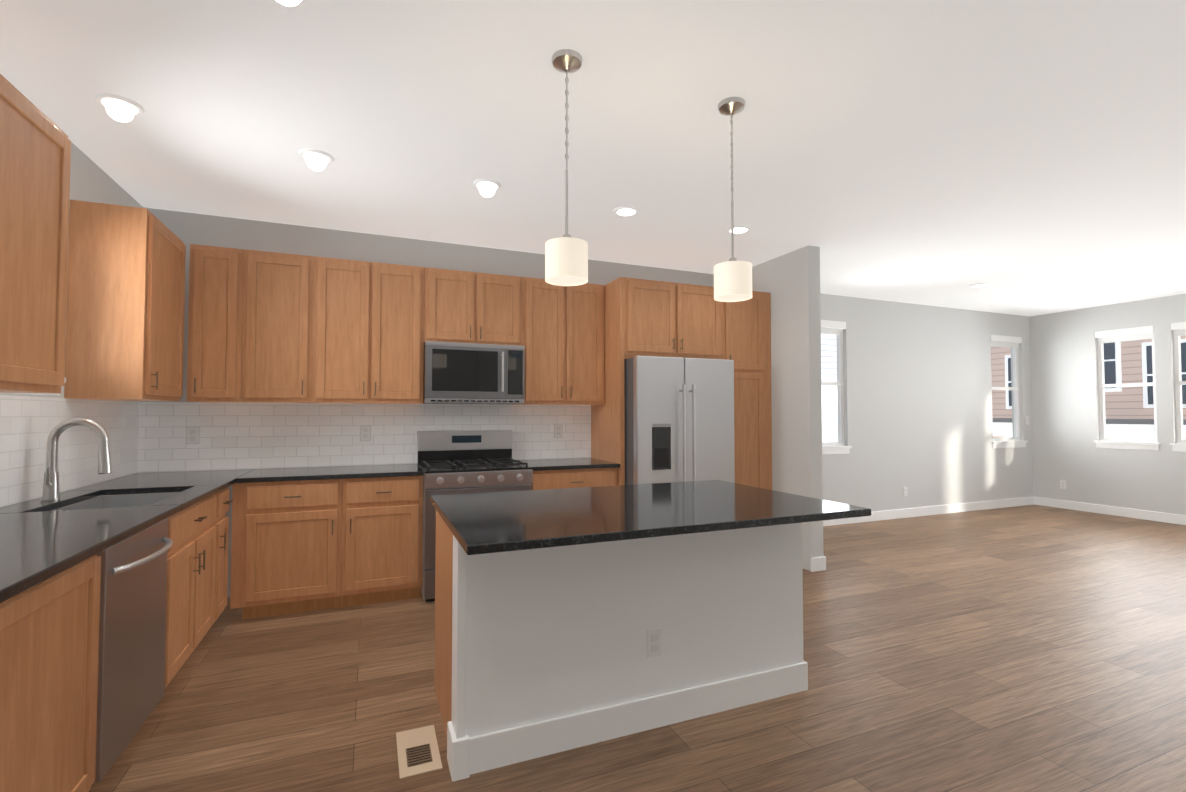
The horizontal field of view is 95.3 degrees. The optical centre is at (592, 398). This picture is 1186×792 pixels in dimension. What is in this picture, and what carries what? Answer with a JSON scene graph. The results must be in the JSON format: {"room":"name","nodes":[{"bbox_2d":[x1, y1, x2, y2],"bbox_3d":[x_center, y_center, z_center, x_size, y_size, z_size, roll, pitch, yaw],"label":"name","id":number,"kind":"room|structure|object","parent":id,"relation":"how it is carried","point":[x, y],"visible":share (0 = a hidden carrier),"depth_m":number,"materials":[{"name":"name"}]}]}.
{"room":"kitchen","nodes":[
{"label":"kitchen","id":0,"kind":"room"},
{"bbox_2d":[0,142,143,507],"bbox_3d":[-1.923,-0.041,0.619,0.150,2.743,6.910,1,-2,-22],"label":"wall","id":1,"kind":"structure","parent":0,"point":[91,180],"depth_m":3.02,"materials":[{"name":"grey paint"}]},
{"bbox_2d":[0,74,79,397],"bbox_3d":[-2.042,-0.556,1.580,0.346,1.040,1.150,1,-2,-22],"label":"upper cabinet","id":2,"kind":"object","parent":1,"relation":"attached to","point":[36,223],"depth_m":1.96,"materials":[{"name":"brown wood"}]},
{"bbox_2d":[18,377,65,395],"bbox_3d":[-2.613,-0.479,2.414,0.130,0.914,0.730,1,-2,-22],"label":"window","id":3,"kind":"structure","parent":1,"relation":"in","point":[55,394],"depth_m":2.63,"materials":[{"name":"white"}]},
{"bbox_2d":[0,395,139,506],"bbox_3d":[-2.529,0.227,2.293,0.007,0.481,3.021,1,-2,-22],"label":"tile backsplash","id":4,"kind":"structure","parent":1,"relation":"attached to","point":[28,424],"depth_m":2.77,"materials":[{"name":"white tile"}]},
{"bbox_2d":[71,201,185,400],"bbox_3d":[-2.696,-0.509,3.168,0.346,1.040,0.625,1,-2,-22],"label":"upper cabinet","id":5,"kind":"object","parent":1,"relation":"attached to","point":[120,328],"depth_m":2.91,"materials":[{"name":"brown wood"}]},
{"bbox_2d":[139,207,713,597],"bbox_3d":[-0.941,0.083,4.817,5.165,2.743,0.410,1,-2,-22],"label":"wall","id":6,"kind":"structure","parent":0,"point":[187,229],"depth_m":4.26,"materials":[{"name":"grey paint"}]},
{"bbox_2d":[187,244,242,402],"bbox_3d":[-2.578,-0.492,3.750,0.301,1.040,0.346,1,-2,-22],"label":"upper cabinet","id":7,"kind":"object","parent":6,"relation":"attached to","point":[215,315],"depth_m":3.60,"materials":[{"name":"brown wood"}]},
{"bbox_2d":[243,249,314,402],"bbox_3d":[-2.241,-0.488,3.889,0.428,1.040,0.346,1,-2,-22],"label":"upper cabinet","id":8,"kind":"object","parent":6,"relation":"attached to","point":[268,327],"depth_m":3.74,"materials":[{"name":"brown wood"}]},
{"bbox_2d":[138,402,590,472],"bbox_3d":[-1.562,0.286,4.324,3.342,0.481,0.016,1,-2,-22],"label":"tile backsplash","id":9,"kind":"structure","parent":6,"relation":"attached to","point":[180,436],"depth_m":4.12,"materials":[{"name":"tile"}]},
{"bbox_2d":[315,256,426,403],"bbox_3d":[-1.695,-0.482,4.114,0.754,1.040,0.346,1,-2,-22],"label":"upper cabinet","id":10,"kind":"object","parent":6,"relation":"attached to","point":[371,317],"depth_m":3.96,"materials":[{"name":"brown wood"}]},
{"bbox_2d":[427,267,486,343],"bbox_3d":[-1.136,-0.707,4.351,0.450,0.575,0.346,1,-2,-22],"label":"upper cabinet","id":11,"kind":"object","parent":6,"relation":"attached to","point":[456,300],"depth_m":4.20,"materials":[{"name":"brown wood"}]},
{"bbox_2d":[422,341,524,403],"bbox_3d":[-0.968,-0.187,4.339,0.761,0.461,0.465,1,-2,-22],"label":"microwave","id":12,"kind":"object","parent":11,"relation":"attached to","point":[463,373],"visible":1,"depth_m":4.16,"materials":[{"name":"silver metal"}]},
{"bbox_2d":[487,273,526,345],"bbox_3d":[-0.845,-0.704,4.471,0.450,0.575,0.346,1,-2,-22],"label":"upper cabinet","id":13,"kind":"object","parent":6,"relation":"attached to","point":[506,295],"depth_m":4.35,"materials":[{"name":"brown wood"}]},
{"bbox_2d":[512,277,604,404],"bbox_3d":[-0.296,-0.465,4.690,0.734,1.040,0.346,1,-2,-22],"label":"upper cabinet","id":14,"kind":"object","parent":6,"relation":"attached to","point":[564,330],"depth_m":4.53,"materials":[{"name":"brown wood"}]},
{"bbox_2d":[605,277,726,364],"bbox_3d":[0.586,-0.661,4.892,0.962,0.636,0.651,1,-2,-22],"label":"upper cabinet","id":15,"kind":"object","parent":6,"relation":"attached to","point":[643,317],"depth_m":4.57,"materials":[{"name":"brown wood"}]},
{"bbox_2d":[0,0,1185,316],"bbox_3d":[2.936,-1.411,2.720,11.005,0.120,7.620,1,-2,-22],"label":"ceiling","id":16,"kind":"structure","parent":0,"point":[1024,158],"depth_m":2.68,"materials":[{"name":"white paint"}]},
{"bbox_2d":[94,93,144,115],"bbox_3d":[-2.181,-1.351,2.493,0.175,0.013,0.175,-1,-2,23],"label":"recessed light","id":17,"kind":"object","parent":16,"relation":"in","point":[120,104],"depth_m":2.47,"materials":[{"name":"white plastic"}]},
{"bbox_2d":[298,148,333,164],"bbox_3d":[-1.534,-1.336,2.997,0.175,0.013,0.175,-1,-2,23],"label":"recessed light","id":18,"kind":"object","parent":16,"relation":"in","point":[315,156],"depth_m":2.97,"materials":[{"name":"white plastic"}]},
{"bbox_2d":[473,178,500,191],"bbox_3d":[-0.660,-1.325,3.368,0.175,0.013,0.175,-1,-2,23],"label":"recessed light","id":19,"kind":"object","parent":16,"relation":"in","point":[483,184],"depth_m":3.35,"materials":[{"name":"white"}]},
{"bbox_2d":[545,49,587,285],"bbox_3d":[-0.105,-0.916,2.167,0.170,0.900,0.170,1,-2,-22],"label":"pendant light","id":20,"kind":"object","parent":16,"relation":"hanging from","point":[566,259],"visible":1,"depth_m":2.12,"materials":[{"name":"white glass"}]},
{"bbox_2d":[614,206,638,215],"bbox_3d":[0.233,-1.312,3.800,0.175,0.013,0.175,-1,-2,23],"label":"recessed light","id":21,"kind":"object","parent":16,"relation":"in","point":[622,210],"depth_m":3.78,"materials":[{"name":"white"}]},
{"bbox_2d":[714,97,751,301],"bbox_3d":[0.640,-0.907,2.484,0.170,0.900,0.170,1,-2,-22],"label":"pendant light","id":22,"kind":"object","parent":16,"relation":"hanging from","point":[732,279],"visible":1,"depth_m":2.43,"materials":[{"name":"white glass"}]},
{"bbox_2d":[727,225,749,233],"bbox_3d":[1.126,-1.301,4.178,0.175,0.013,0.175,-1,-2,23],"label":"recessed light","id":23,"kind":"object","parent":16,"relation":"in","point":[738,229],"depth_m":4.15,"materials":[{"name":"white"}]},
{"bbox_2d":[970,283,988,287],"bbox_3d":[4.275,-1.248,5.983,0.175,0.013,0.175,-1,-2,23],"label":"recessed light","id":24,"kind":"object","parent":16,"relation":"in","point":[979,284],"depth_m":5.96,"materials":[{"name":"white plastic"}]},
{"bbox_2d":[89,505,1185,791],"bbox_3d":[2.936,1.451,2.636,11.005,0.120,7.620,1,-2,-22],"label":"floor","id":25,"kind":"structure","parent":0,"point":[1027,649],"depth_m":2.54,"materials":[{"name":"brown wood"}]},
{"bbox_2d":[0,546,111,791],"bbox_3d":[-1.776,0.912,1.311,0.664,0.880,0.703,1,-2,-22],"label":"base cabinet","id":26,"kind":"object","parent":25,"relation":"on","point":[97,650],"depth_m":1.53,"materials":[{"name":"brown wood"}]},
{"bbox_2d":[108,514,175,770],"bbox_3d":[-2.018,0.929,1.897,0.664,0.880,0.709,1,-2,-22],"label":"dishwasher","id":27,"kind":"object","parent":25,"relation":"on","point":[143,563],"depth_m":2.05,"materials":[{"name":"silver metal"}]},
{"bbox_2d":[100,488,231,655],"bbox_3d":[-2.512,0.964,3.097,0.663,0.880,0.319,1,-2,-22],"label":"base cabinet","id":28,"kind":"object","parent":25,"relation":"on","point":[202,528],"depth_m":2.80,"materials":[{"name":"brown wood"}]},
{"bbox_2d":[0,469,251,602],"bbox_3d":[-2.206,0.487,2.412,0.700,0.030,3.049,1,-2,-22],"label":"countertop","id":29,"kind":"structure","parent":28,"relation":"on","point":[40,541],"depth_m":2.00,"materials":[{"name":"black stone"}]},
{"bbox_2d":[40,418,112,500],"bbox_3d":[-2.425,0.283,2.538,0.257,0.383,0.099,1,-2,-22],"label":"faucet","id":30,"kind":"object","parent":29,"relation":"on","point":[51,490],"visible":1,"depth_m":2.52,"materials":[{"name":"silver metal"}]},
{"bbox_2d":[50,492,178,510],"bbox_3d":[-2.278,0.619,2.606,0.434,0.218,0.744,1,-2,-22],"label":"sink basin","id":31,"kind":"object","parent":29,"relation":"in","point":[118,501],"visible":0.08,"depth_m":2.88,"materials":[{"name":"silver metal"}]},
{"bbox_2d":[140,470,219,477],"bbox_3d":[-2.654,0.520,3.524,0.360,0.030,0.649,1,-2,-22],"label":"countertop","id":32,"kind":"structure","parent":28,"relation":"on","point":[180,474],"depth_m":3.58,"materials":[{"name":"black stone"}]},
{"bbox_2d":[230,479,345,619],"bbox_3d":[-2.080,0.984,3.762,0.627,0.880,0.621,1,-2,-22],"label":"base cabinet","id":33,"kind":"object","parent":25,"relation":"on","point":[305,546],"depth_m":3.49,"materials":[{"name":"brown wood"}]},
{"bbox_2d":[342,476,422,606],"bbox_3d":[-1.551,0.990,3.979,0.517,0.880,0.621,1,-2,-22],"label":"base cabinet","id":34,"kind":"object","parent":25,"relation":"on","point":[382,545],"depth_m":3.71,"materials":[{"name":"brown wood"}]},
{"bbox_2d":[240,464,423,482],"bbox_3d":[-1.814,0.530,3.870,1.096,0.030,0.649,1,-2,-22],"label":"countertop","id":35,"kind":"structure","parent":34,"relation":"on","point":[391,470],"depth_m":3.71,"materials":[{"name":"black stone"}]},
{"bbox_2d":[396,725,442,778],"bbox_3d":[-0.683,1.372,2.111,0.150,0.006,0.300,1,-2,-22],"label":"floor vent","id":36,"kind":"object","parent":25,"relation":"in","point":[418,750],"visible":1,"depth_m":2.09,"materials":[{"name":"beige"}]},
{"bbox_2d":[417,430,532,601],"bbox_3d":[-0.918,0.846,4.140,0.766,1.177,0.757,1,-2,-22],"label":"range","id":37,"kind":"object","parent":25,"relation":"on","point":[453,462],"visible":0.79,"depth_m":3.96,"materials":[{"name":"silver metal"}]},
{"bbox_2d":[531,467,618,489],"bbox_3d":[-0.250,1.006,4.515,0.753,0.880,0.621,1,-2,-22],"label":"base cabinet","id":38,"kind":"object","parent":25,"relation":"on","point":[594,477],"depth_m":4.24,"materials":[{"name":"brown wood"}]},
{"bbox_2d":[520,458,619,470],"bbox_3d":[-0.247,0.549,4.521,0.753,0.030,0.638,1,-2,-22],"label":"countertop","id":39,"kind":"structure","parent":38,"relation":"on","point":[571,463],"depth_m":4.35,"materials":[{"name":"black stone"}]},
{"bbox_2d":[433,504,807,780],"bbox_3d":[0.125,0.949,2.593,1.657,0.881,0.729,1,-2,-22],"label":"kitchen island","id":40,"kind":"object","parent":25,"relation":"on","point":[566,619],"depth_m":2.22,"materials":[{"name":"white paint"}]},
{"bbox_2d":[430,480,870,555],"bbox_3d":[0.191,0.489,2.470,1.690,0.030,1.090,1,-2,-22],"label":"island countertop","id":41,"kind":"structure","parent":40,"relation":"on","point":[483,524],"depth_m":2.20,"materials":[{"name":"black stone"}]},
{"bbox_2d":[624,355,734,484],"bbox_3d":[0.636,0.565,4.737,0.930,1.775,0.872,1,-2,-22],"label":"fridge","id":42,"kind":"object","parent":25,"relation":"on","point":[679,419],"visible":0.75,"depth_m":4.38,"materials":[{"name":"grey metal"}]},
{"bbox_2d":[727,291,771,489],"bbox_3d":[1.279,0.247,5.151,0.538,2.436,0.651,1,-2,-22],"label":"tall cabinet","id":43,"kind":"object","parent":25,"relation":"on","point":[748,321],"depth_m":4.88,"materials":[{"name":"brown wood"}]},
{"bbox_2d":[752,245,823,570],"bbox_3d":[1.675,0.090,5.077,0.130,2.743,1.100,1,-2,-22],"label":"wall","id":44,"kind":"structure","parent":0,"point":[789,282],"depth_m":4.68,"materials":[{"name":"grey paint"}]},
{"bbox_2d":[811,556,825,570],"bbox_3d":[1.701,1.408,5.167,0.015,0.115,1.345,1,-2,-22],"label":"baseboard","id":45,"kind":"structure","parent":44,"relation":"attached to","point":[818,563],"depth_m":4.52,"materials":[{"name":"white wood"}]},
{"bbox_2d":[820,293,1033,511],"bbox_3d":[3.959,0.146,6.975,5.540,2.743,0.150,1,-2,-22],"label":"wall","id":46,"kind":"structure","parent":0,"point":[918,422],"depth_m":7.03,"materials":[{"name":"grey paint"}]},
{"bbox_2d":[821,320,851,454],"bbox_3d":[2.735,-0.130,6.436,0.760,1.594,0.130,1,-2,-22],"label":"window","id":47,"kind":"structure","parent":46,"relation":"in","point":[833,328],"depth_m":6.54,"materials":[{"name":"white wood"}]},
{"bbox_2d":[903,487,906,495],"bbox_3d":[3.962,1.185,6.859,0.070,0.115,0.009,1,-2,-22],"label":"electrical outlet plate","id":48,"kind":"object","parent":46,"relation":"attached to","point":[904,488],"depth_m":6.85,"materials":[{"name":"white plastic"}]},
{"bbox_2d":[823,496,1034,525],"bbox_3d":[3.921,1.457,6.832,5.390,0.115,0.015,1,-2,-22],"label":"baseboard","id":49,"kind":"structure","parent":46,"relation":"attached to","point":[982,505],"depth_m":7.03,"materials":[{"name":"white wood"}]},
{"bbox_2d":[991,335,1027,447],"bbox_3d":[5.897,-0.092,7.737,0.760,1.594,0.130,1,-2,-22],"label":"window","id":50,"kind":"structure","parent":46,"relation":"in","point":[1012,342],"depth_m":7.80,"materials":[{"name":"white"}]},
{"bbox_2d":[1029,294,1185,514],"bbox_3d":[7.731,0.085,4.895,0.150,2.743,6.570,1,-2,-22],"label":"wall","id":51,"kind":"structure","parent":0,"point":[1064,391],"depth_m":7.25,"materials":[{"name":"grey paint"}]},
{"bbox_2d":[1060,480,1065,488],"bbox_3d":[6.546,1.204,7.528,0.009,0.115,0.070,1,-2,-22],"label":"electrical outlet plate","id":52,"kind":"object","parent":51,"relation":"attached to","point":[1062,484],"depth_m":7.53,"materials":[{"name":"white plastic"}]},
{"bbox_2d":[1034,497,1185,524],"bbox_3d":[6.906,1.451,6.641,0.015,0.115,2.580,1,-2,-22],"label":"baseboard","id":53,"kind":"structure","parent":51,"relation":"attached to","point":[1095,508],"depth_m":7.00,"materials":[{"name":"white wood"}]},
{"bbox_2d":[1094,325,1160,450],"bbox_3d":[6.848,-0.121,6.940,0.130,1.544,0.650,1,-2,-22],"label":"window","id":54,"kind":"structure","parent":51,"relation":"in","point":[1128,334],"depth_m":6.97,"materials":[{"name":"white wood"}]},
{"bbox_2d":[1170,322,1185,451],"bbox_3d":[7.126,-0.140,6.265,0.130,1.544,0.630,1,-2,-22],"label":"window","id":55,"kind":"structure","parent":51,"relation":"in","point":[1179,329],"depth_m":6.50,"materials":[{"name":"white wood"}]},
{"label":"outside","id":56,"kind":"structure","parent":0,"visible":0},
{"bbox_2d":[821,334,1185,441],"bbox_3d":[12.998,1.005,17.615,100.405,8.050,87.020,1,-2,-22],"label":"window glass","id":57,"kind":"structure","parent":56,"point":[1147,404],"depth_m":12.87,"materials":[{"name":"grey"}]}
]}

